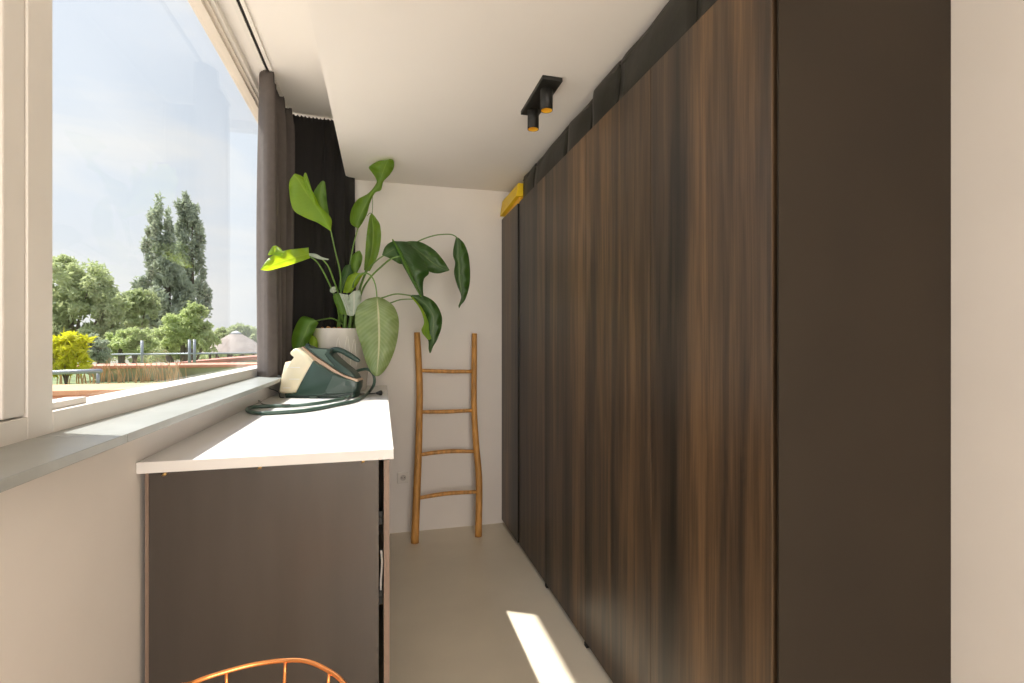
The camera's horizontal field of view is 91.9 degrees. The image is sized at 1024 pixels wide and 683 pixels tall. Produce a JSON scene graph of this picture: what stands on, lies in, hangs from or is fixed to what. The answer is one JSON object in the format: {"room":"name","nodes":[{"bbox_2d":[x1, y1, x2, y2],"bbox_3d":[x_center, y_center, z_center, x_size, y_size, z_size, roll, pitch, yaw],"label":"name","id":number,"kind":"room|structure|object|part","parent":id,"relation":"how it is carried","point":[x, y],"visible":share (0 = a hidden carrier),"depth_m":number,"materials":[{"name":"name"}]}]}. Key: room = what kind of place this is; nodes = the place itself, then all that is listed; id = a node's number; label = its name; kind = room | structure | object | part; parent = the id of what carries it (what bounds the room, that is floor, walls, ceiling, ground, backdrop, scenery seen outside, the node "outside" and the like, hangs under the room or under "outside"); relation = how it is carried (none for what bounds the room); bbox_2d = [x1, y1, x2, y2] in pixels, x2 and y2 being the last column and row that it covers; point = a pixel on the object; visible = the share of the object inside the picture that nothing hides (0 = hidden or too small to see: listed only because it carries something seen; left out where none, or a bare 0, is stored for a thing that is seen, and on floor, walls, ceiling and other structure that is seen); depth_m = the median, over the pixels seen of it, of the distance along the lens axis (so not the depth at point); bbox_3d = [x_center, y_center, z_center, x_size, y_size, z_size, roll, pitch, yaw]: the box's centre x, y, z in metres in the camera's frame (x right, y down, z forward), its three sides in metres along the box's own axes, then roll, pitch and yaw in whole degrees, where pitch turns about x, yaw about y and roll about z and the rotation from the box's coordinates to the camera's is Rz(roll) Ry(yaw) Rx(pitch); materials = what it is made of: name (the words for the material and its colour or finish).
{"room":"laundry room","nodes":[
{"label":"laundry room","id":0,"kind":"room"},
{"bbox_2d":[0,382,280,682],"bbox_3d":[-0.854,-0.075,0.158,0.328,2.930,7.140,0,0,-15],"label":"wall","id":1,"kind":"structure","parent":0,"point":[72,537],"depth_m":1.06,"materials":[{"name":"paint"}]},
{"bbox_2d":[0,0,26,446],"bbox_3d":[-0.662,-0.657,-0.502,0.095,1.766,3.164,0,0,-15],"label":"window","id":2,"kind":"structure","parent":1,"relation":"in","point":[13,427],"depth_m":1.00,"materials":[{"name":"paint"}]},
{"bbox_3d":[-0.662,-0.657,-0.502,0.095,1.766,3.164,0,0,-15],"label":"frame","id":3,"kind":"part","parent":2,"relation":"part of","materials":[{"name":"paint"}]},
{"bbox_2d":[0,434,126,492],"bbox_3d":[-0.539,0.216,-0.459,0.175,0.020,3.186,0,0,-15],"label":"trim","id":4,"kind":"structure","parent":1,"relation":"attached to","point":[22,462],"depth_m":0.92,"materials":[{"name":"grey stone"}]},
{"bbox_2d":[20,0,258,439],"bbox_3d":[-1.371,-0.657,2.201,0.095,1.766,2.426,0,0,-15],"label":"window","id":5,"kind":"structure","parent":1,"relation":"in","point":[45,415],"depth_m":1.10,"materials":[{"name":"paint"}]},
{"bbox_2d":[36,375,281,441],"bbox_3d":[-1.248,0.216,2.245,0.175,0.020,2.399,0,0,-15],"label":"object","id":6,"kind":"structure","parent":1,"relation":"on","point":[137,423],"depth_m":1.45,"materials":[{"name":"grey stone"}]},
{"bbox_2d":[355,180,509,534],"bbox_3d":[-0.482,0.120,3.818,2.275,2.540,0.250,0,0,-15],"label":"wall","id":7,"kind":"structure","parent":0,"point":[404,212],"depth_m":3.68,"materials":[{"name":"paint"}]},
{"bbox_2d":[397,472,408,483],"bbox_3d":[-0.792,0.990,3.601,0.082,0.082,0.012,0,0,-15],"label":"wall socket","id":8,"kind":"object","parent":7,"relation":"attached to","point":[402,477],"visible":1,"depth_m":3.60,"materials":[{"name":"white plastic"}]},
{"bbox_2d":[217,0,671,191],"bbox_3d":[0.303,-1.430,0.462,2.460,0.560,7.140,0,0,-15],"label":"ceiling","id":9,"kind":"structure","parent":0,"point":[439,89],"depth_m":2.21,"materials":[{"name":"paint"}]},
{"bbox_2d":[231,0,287,107],"bbox_3d":[-0.822,-1.534,0.658,0.056,0.012,5.490,0,0,-15],"label":"track","id":10,"kind":"object","parent":9,"relation":"attached to","point":[240,6],"visible":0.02,"depth_m":2.48,"materials":[{"name":"metal"}]},
{"bbox_2d":[256,69,294,376],"bbox_3d":[-1.456,-0.664,3.041,0.135,1.737,0.538,0,0,-10],"label":"curtain","id":11,"kind":"object","parent":10,"relation":"hanging from","point":[275,213],"visible":0.95,"depth_m":2.86,"materials":[{"name":"grey fabric"}]},
{"bbox_2d":[292,114,355,358],"bbox_3d":[-1.290,-0.648,3.393,0.485,1.769,0.139,0,0,-39],"label":"curtain","id":12,"kind":"object","parent":10,"relation":"hanging from","point":[317,150],"visible":0.36,"depth_m":3.40,"materials":[{"name":"black fabric"}]},
{"bbox_2d":[521,75,562,131],"bbox_3d":[0.132,-1.094,2.314,0.092,0.112,0.350,0,0,-15],"label":"ceiling spotlight","id":13,"kind":"object","parent":9,"relation":"attached to","point":[540,100],"visible":1,"depth_m":2.24,"materials":[{"name":"black metal"}]},
{"bbox_2d":[379,523,612,682],"bbox_3d":[0.216,1.465,0.439,2.640,0.150,7.140,0,0,-15],"label":"floor","id":14,"kind":"structure","parent":0,"point":[464,607],"depth_m":2.48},
{"bbox_2d":[182,657,346,682],"bbox_3d":[-0.368,0.984,0.644,0.549,0.812,0.577,0,0,-5],"label":"wire chair","id":15,"kind":"object","parent":14,"relation":"on","point":[340,679],"visible":1,"depth_m":0.91,"materials":[{"name":"orange metal"}]},
{"bbox_2d":[145,459,388,682],"bbox_3d":[-0.942,0.867,2.437,0.628,1.047,2.180,0,0,-15],"label":"base cabinet","id":16,"kind":"object","parent":14,"relation":"on","point":[250,564],"visible":0.93,"depth_m":1.38,"materials":[{"name":"brown wood"}]},
{"bbox_2d":[136,385,393,473],"bbox_3d":[-0.942,0.331,2.433,0.654,0.030,2.192,0,0,-15],"label":"countertop","id":17,"kind":"structure","parent":16,"relation":"on","point":[361,430],"depth_m":1.60,"materials":[{"name":"white stone"}]},
{"bbox_2d":[245,344,384,414],"bbox_3d":[-1.075,0.166,2.559,0.618,0.308,0.894,0,0,3],"label":"iron","id":18,"kind":"object","parent":17,"relation":"on","point":[313,372],"visible":0.98,"depth_m":2.75,"materials":[{"name":"green plastic"}]},
{"bbox_3d":[-1.201,0.165,2.836,0.204,0.258,0.166,0,0,3],"label":"water tank","id":19,"kind":"part","parent":18,"relation":"part of","materials":[{"name":"beige plastic"}]},
{"bbox_3d":[-0.951,0.075,2.824,0.174,0.088,0.034,0,0,3],"label":"handle","id":20,"kind":"part","parent":18,"relation":"part of","materials":[{"name":"green plastic"}]},
{"bbox_2d":[260,159,469,390],"bbox_3d":[-0.854,-0.411,3.109,1.189,1.454,0.668,0,0,-15],"label":"potted plant","id":21,"kind":"object","parent":17,"relation":"on","point":[372,337],"visible":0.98,"depth_m":3.03,"materials":[{"name":"green plant"}]},
{"bbox_3d":[-1.093,0.117,3.202,0.368,0.398,0.368,0,0,-15],"label":"pot","id":22,"kind":"part","parent":21,"relation":"part of","materials":[{"name":"ceramic"}]},
{"bbox_3d":[-1.073,-0.175,3.185,0.025,0.233,0.066,0,0,-41],"label":"stem","id":23,"kind":"part","parent":21,"relation":"part of","materials":[{"name":"green plant"}]},
{"bbox_3d":[-1.046,-0.170,3.205,0.050,0.222,0.026,0,0,25],"label":"stem","id":24,"kind":"part","parent":21,"relation":"part of","materials":[{"name":"green plant"}]},
{"bbox_3d":[-0.578,0.865,2.254,0.015,1.027,0.540,0,0,-15],"label":"door","id":25,"kind":"part","parent":16,"relation":"part of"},
{"bbox_2d":[411,332,481,543],"bbox_3d":[-0.471,0.663,3.552,0.509,1.460,0.212,0,0,-15],"label":"ladder","id":26,"kind":"object","parent":14,"relation":"on","point":[418,357],"visible":1,"depth_m":3.54,"materials":[{"name":"brown wood"}]},
{"bbox_3d":[-0.668,0.663,3.498,0.070,1.460,0.214,0,0,-4],"label":"rail","id":27,"kind":"part","parent":26,"relation":"part of","materials":[{"name":"brown wood"}]},
{"bbox_3d":[-0.259,0.666,3.607,0.064,1.454,0.207,0,0,-20],"label":"rail","id":28,"kind":"part","parent":26,"relation":"part of","materials":[{"name":"brown wood"}]},
{"bbox_2d":[502,204,518,542],"bbox_3d":[0.247,0.226,3.634,0.553,2.328,0.464,0,0,-15],"label":"wardrobe","id":29,"kind":"object","parent":14,"relation":"on","point":[510,222],"visible":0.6,"depth_m":3.53,"materials":[{"name":"brown wood"}]},
{"bbox_2d":[500,183,522,216],"bbox_3d":[0.203,-1.006,3.618,0.491,0.131,0.453,0,0,-15],"label":"bag","id":30,"kind":"object","parent":29,"relation":"on","point":[514,197],"visible":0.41,"depth_m":3.49,"materials":[{"name":"yellow fabric"}]},
{"bbox_2d":[519,0,950,682],"bbox_3d":[0.597,0.220,2.312,0.547,2.340,2.249,0,0,-15],"label":"wardrobe","id":31,"kind":"object","parent":14,"relation":"on","point":[735,285],"visible":1,"depth_m":1.28,"materials":[{"name":"brown wood"}]},
{"bbox_2d":[522,163,535,198],"bbox_3d":[0.325,-1.028,3.256,0.483,0.176,0.272,0,0,-15],"label":"bag","id":32,"kind":"object","parent":31,"relation":"on","point":[529,178],"visible":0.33,"depth_m":3.15,"materials":[{"name":"black fabric"}]},
{"bbox_3d":[0.130,0.212,3.062,0.019,2.305,0.560,0,0,-15],"label":"door","id":33,"kind":"part","parent":31,"relation":"part of","materials":[{"name":"brown wood"}]},
{"bbox_2d":[535,126,568,184],"bbox_3d":[0.435,-1.027,2.854,0.476,0.174,0.557,0,0,-15],"label":"bag","id":34,"kind":"object","parent":31,"relation":"on","point":[558,150],"visible":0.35,"depth_m":2.73,"materials":[{"name":"black fabric"}]},
{"bbox_3d":[0.272,0.212,2.519,0.019,2.305,0.560,0,0,-15],"label":"door","id":35,"kind":"part","parent":31,"relation":"part of","materials":[{"name":"brown wood"}]},
{"bbox_2d":[568,98,592,151],"bbox_3d":[0.545,-1.026,2.433,0.479,0.172,0.307,0,0,-15],"label":"bag","id":36,"kind":"object","parent":31,"relation":"on","point":[581,124],"visible":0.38,"depth_m":2.34,"materials":[{"name":"black fabric"}]},
{"bbox_2d":[592,61,621,126],"bbox_3d":[0.616,-1.033,2.144,0.488,0.186,0.252,0,0,-15],"label":"bag","id":37,"kind":"object","parent":31,"relation":"on","point":[606,93],"visible":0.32,"depth_m":2.05,"materials":[{"name":"black fabric"}]},
{"bbox_3d":[0.415,0.212,1.976,0.019,2.305,0.560,0,0,-15],"label":"door","id":38,"kind":"part","parent":31,"relation":"part of","materials":[{"name":"brown wood"}]},
{"bbox_2d":[619,0,697,99],"bbox_3d":[0.715,-1.031,1.780,0.482,0.181,0.497,0,0,-15],"label":"bag","id":39,"kind":"object","parent":31,"relation":"on","point":[679,16],"visible":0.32,"depth_m":1.69,"materials":[{"name":"black fabric"}]},
{"bbox_2d":[697,0,716,20],"bbox_3d":[0.818,-1.030,1.383,0.482,0.179,0.317,0,0,-15],"label":"bag","id":40,"kind":"object","parent":31,"relation":"on","point":[703,6],"visible":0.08,"depth_m":1.45,"materials":[{"name":"black fabric"}]},
{"bbox_3d":[0.555,0.212,1.439,0.019,2.305,0.546,0,0,-15],"label":"door","id":41,"kind":"part","parent":31,"relation":"part of","materials":[{"name":"brown wood"}]},
{"bbox_3d":[0.883,0.220,1.234,0.541,2.340,0.018,0,0,-15],"label":"panel","id":42,"kind":"part","parent":31,"relation":"part of","materials":[{"name":"brown wood"}]},
{"bbox_2d":[951,0,1023,682],"bbox_3d":[1.427,0.120,0.628,0.200,2.540,6.890,0,0,-15],"label":"wall","id":43,"kind":"structure","parent":0,"point":[987,36],"depth_m":1.22,"materials":[{"name":"paint"}]},
{"label":"outside","id":44,"kind":"structure","parent":0,"visible":0},
{"bbox_2d":[77,357,239,363],"bbox_3d":[-44.244,4.490,50.423,180.000,0.200,200.000,0,0,-15],"label":"ground","id":45,"kind":"structure","parent":44,"point":[116,361],"depth_m":103.48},
{"bbox_2d":[52,254,133,357],"bbox_3d":[-27.166,-0.495,30.269,7.828,9.781,4.941,0,0,-15],"label":"broadleaf tree","id":46,"kind":"object","parent":45,"relation":"on","point":[79,293],"visible":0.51,"depth_m":29.42,"materials":[{"name":"green plant"}]},
{"bbox_2d":[84,332,112,363],"bbox_3d":[-10.153,0.226,12.016,0.843,0.927,0.696,0,0,-15],"label":"bush","id":47,"kind":"object","parent":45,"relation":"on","point":[99,353],"visible":0.67,"depth_m":11.97,"materials":[{"name":"green plant"}]},
{"bbox_2d":[52,365,173,384],"bbox_3d":[-10.350,2.540,9.898,13.000,3.700,10.600,0,0,-15],"label":"wall","id":48,"kind":"structure","parent":45,"relation":"on","point":[73,377],"depth_m":8.54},
{"bbox_2d":[52,330,97,383],"bbox_3d":[-6.890,0.229,7.566,0.944,0.922,0.529,0,0,2],"label":"shrub","id":49,"kind":"object","parent":48,"relation":"on","point":[68,346],"visible":0.72,"depth_m":7.54,"materials":[{"name":"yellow plant"}]},
{"bbox_2d":[52,369,102,383],"bbox_3d":[-6.294,0.534,6.900,1.131,0.308,0.063,0,0,0],"label":"railing","id":50,"kind":"object","parent":48,"relation":"on","point":[77,371],"visible":0.44,"depth_m":6.88,"materials":[{"name":"grey metal"}]},
{"bbox_3d":[-5.771,0.550,6.900,0.040,0.277,0.040,0,0,-15],"label":"post","id":51,"kind":"part","parent":50,"relation":"part of","materials":[{"name":"grey metal"}]},
{"bbox_2d":[52,383,158,398],"bbox_3d":[-8.060,0.614,5.107,11.000,0.148,0.930,0,0,-15],"label":"parapet","id":52,"kind":"object","parent":48,"relation":"on","point":[66,390],"visible":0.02,"depth_m":5.69,"materials":[{"name":"ceramic"}]},
{"bbox_2d":[56,357,256,383],"bbox_3d":[-3.996,0.479,9.455,7.432,0.422,1.280,0,0,-15],"label":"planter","id":53,"kind":"object","parent":48,"relation":"on","point":[135,372],"visible":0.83,"depth_m":8.64,"materials":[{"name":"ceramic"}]},
{"bbox_2d":[111,339,256,362],"bbox_3d":[-7.419,0.322,11.300,3.425,0.736,0.060,0,0,0],"label":"railing","id":54,"kind":"object","parent":48,"relation":"on","point":[141,353],"visible":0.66,"depth_m":11.28,"materials":[{"name":"grey metal"}]},
{"bbox_3d":[-8.447,0.334,11.300,0.059,0.713,0.059,0,0,-15],"label":"post","id":55,"kind":"part","parent":54,"relation":"part of","materials":[{"name":"grey metal"}]},
{"bbox_3d":[-7.362,0.322,11.300,0.059,0.736,0.059,0,0,-15],"label":"post","id":56,"kind":"part","parent":54,"relation":"part of","materials":[{"name":"grey metal"}]},
{"bbox_3d":[-7.248,0.322,11.300,0.059,0.736,0.059,0,0,-15],"label":"post","id":57,"kind":"part","parent":54,"relation":"part of","materials":[{"name":"grey metal"}]},
{"bbox_2d":[177,355,256,362],"bbox_3d":[-7.678,0.508,14.011,2.040,0.359,3.443,0,0,-6],"label":"roof","id":58,"kind":"structure","parent":48,"relation":"on","point":[253,358],"depth_m":13.03,"materials":[{"name":"tile"}]},
{"bbox_2d":[95,326,160,363],"bbox_3d":[-14.108,1.914,17.950,2.527,4.972,1.130,0,0,-5],"label":"broadleaf tree","id":59,"kind":"object","parent":45,"relation":"on","point":[127,340],"visible":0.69,"depth_m":17.86,"materials":[{"name":"green plant"}]},
{"bbox_2d":[113,287,161,360],"bbox_3d":[-27.500,0.218,36.084,3.432,8.349,2.785,0,0,-26],"label":"broadleaf tree","id":60,"kind":"object","parent":45,"relation":"on","point":[142,299],"visible":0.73,"depth_m":35.69,"materials":[{"name":"green plant"}]},
{"bbox_3d":[-27.500,-2.271,36.084,3.432,3.370,2.785,0,0,-26],"label":"crown","id":61,"kind":"part","parent":60,"relation":"part of","materials":[{"name":"green plant"}]},
{"bbox_2d":[126,344,185,362],"bbox_3d":[-45.652,1.884,61.954,11.562,5.039,9.956,0,0,35],"label":"tree","id":62,"kind":"object","parent":45,"relation":"on","point":[147,358],"visible":0.18,"depth_m":60.45,"materials":[{"name":"green plant"}]},
{"bbox_2d":[129,190,196,362],"bbox_3d":[-31.410,-4.611,45.111,5.232,18.008,4.785,0,0,27],"label":"poplar","id":63,"kind":"object","parent":45,"relation":"on","point":[162,262],"visible":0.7,"depth_m":44.38,"materials":[{"name":"green plant"}]},
{"bbox_2d":[150,300,221,362],"bbox_3d":[-14.565,1.287,22.208,3.043,6.223,2.335,0,0,-15],"label":"broadleaf tree","id":64,"kind":"object","parent":45,"relation":"on","point":[175,333],"visible":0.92,"depth_m":21.73,"materials":[{"name":"green plant"}]},
{"bbox_2d":[154,349,224,359],"bbox_3d":[-49.105,1.863,79.798,16.741,5.084,15.853,0,0,-15],"label":"tree","id":65,"kind":"object","parent":45,"relation":"on","point":[202,356],"visible":0.09,"depth_m":74.13,"materials":[{"name":"green plant"}]},
{"bbox_2d":[172,190,212,360],"bbox_3d":[-36.086,-6.355,56.139,4.315,21.494,3.389,0,0,-15],"label":"poplar","id":66,"kind":"object","parent":45,"relation":"on","point":[190,219],"visible":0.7,"depth_m":55.59,"materials":[{"name":"green plant"}]},
{"bbox_2d":[198,322,256,362],"bbox_3d":[-23.722,1.350,42.129,5.949,6.098,2.865,0,0,-3],"label":"broadleaf tree","id":67,"kind":"object","parent":45,"relation":"on","point":[246,330],"visible":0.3,"depth_m":41.55,"materials":[{"name":"green plant"}]},
{"bbox_2d":[201,331,256,358],"bbox_3d":[-16.727,1.870,30.000,3.800,5.040,3.800,0,0,-15],"label":"gazebo","id":68,"kind":"object","parent":45,"relation":"on","point":[235,341],"visible":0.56,"depth_m":29.08,"materials":[{"name":"beige"}]},
{"bbox_2d":[218,354,256,362],"bbox_3d":[-28.956,1.426,59.846,11.069,5.951,12.701,0,0,27],"label":"tree","id":69,"kind":"object","parent":45,"relation":"on","point":[225,355],"visible":0.02,"depth_m":55.88,"materials":[{"name":"green plant"}]}
]}

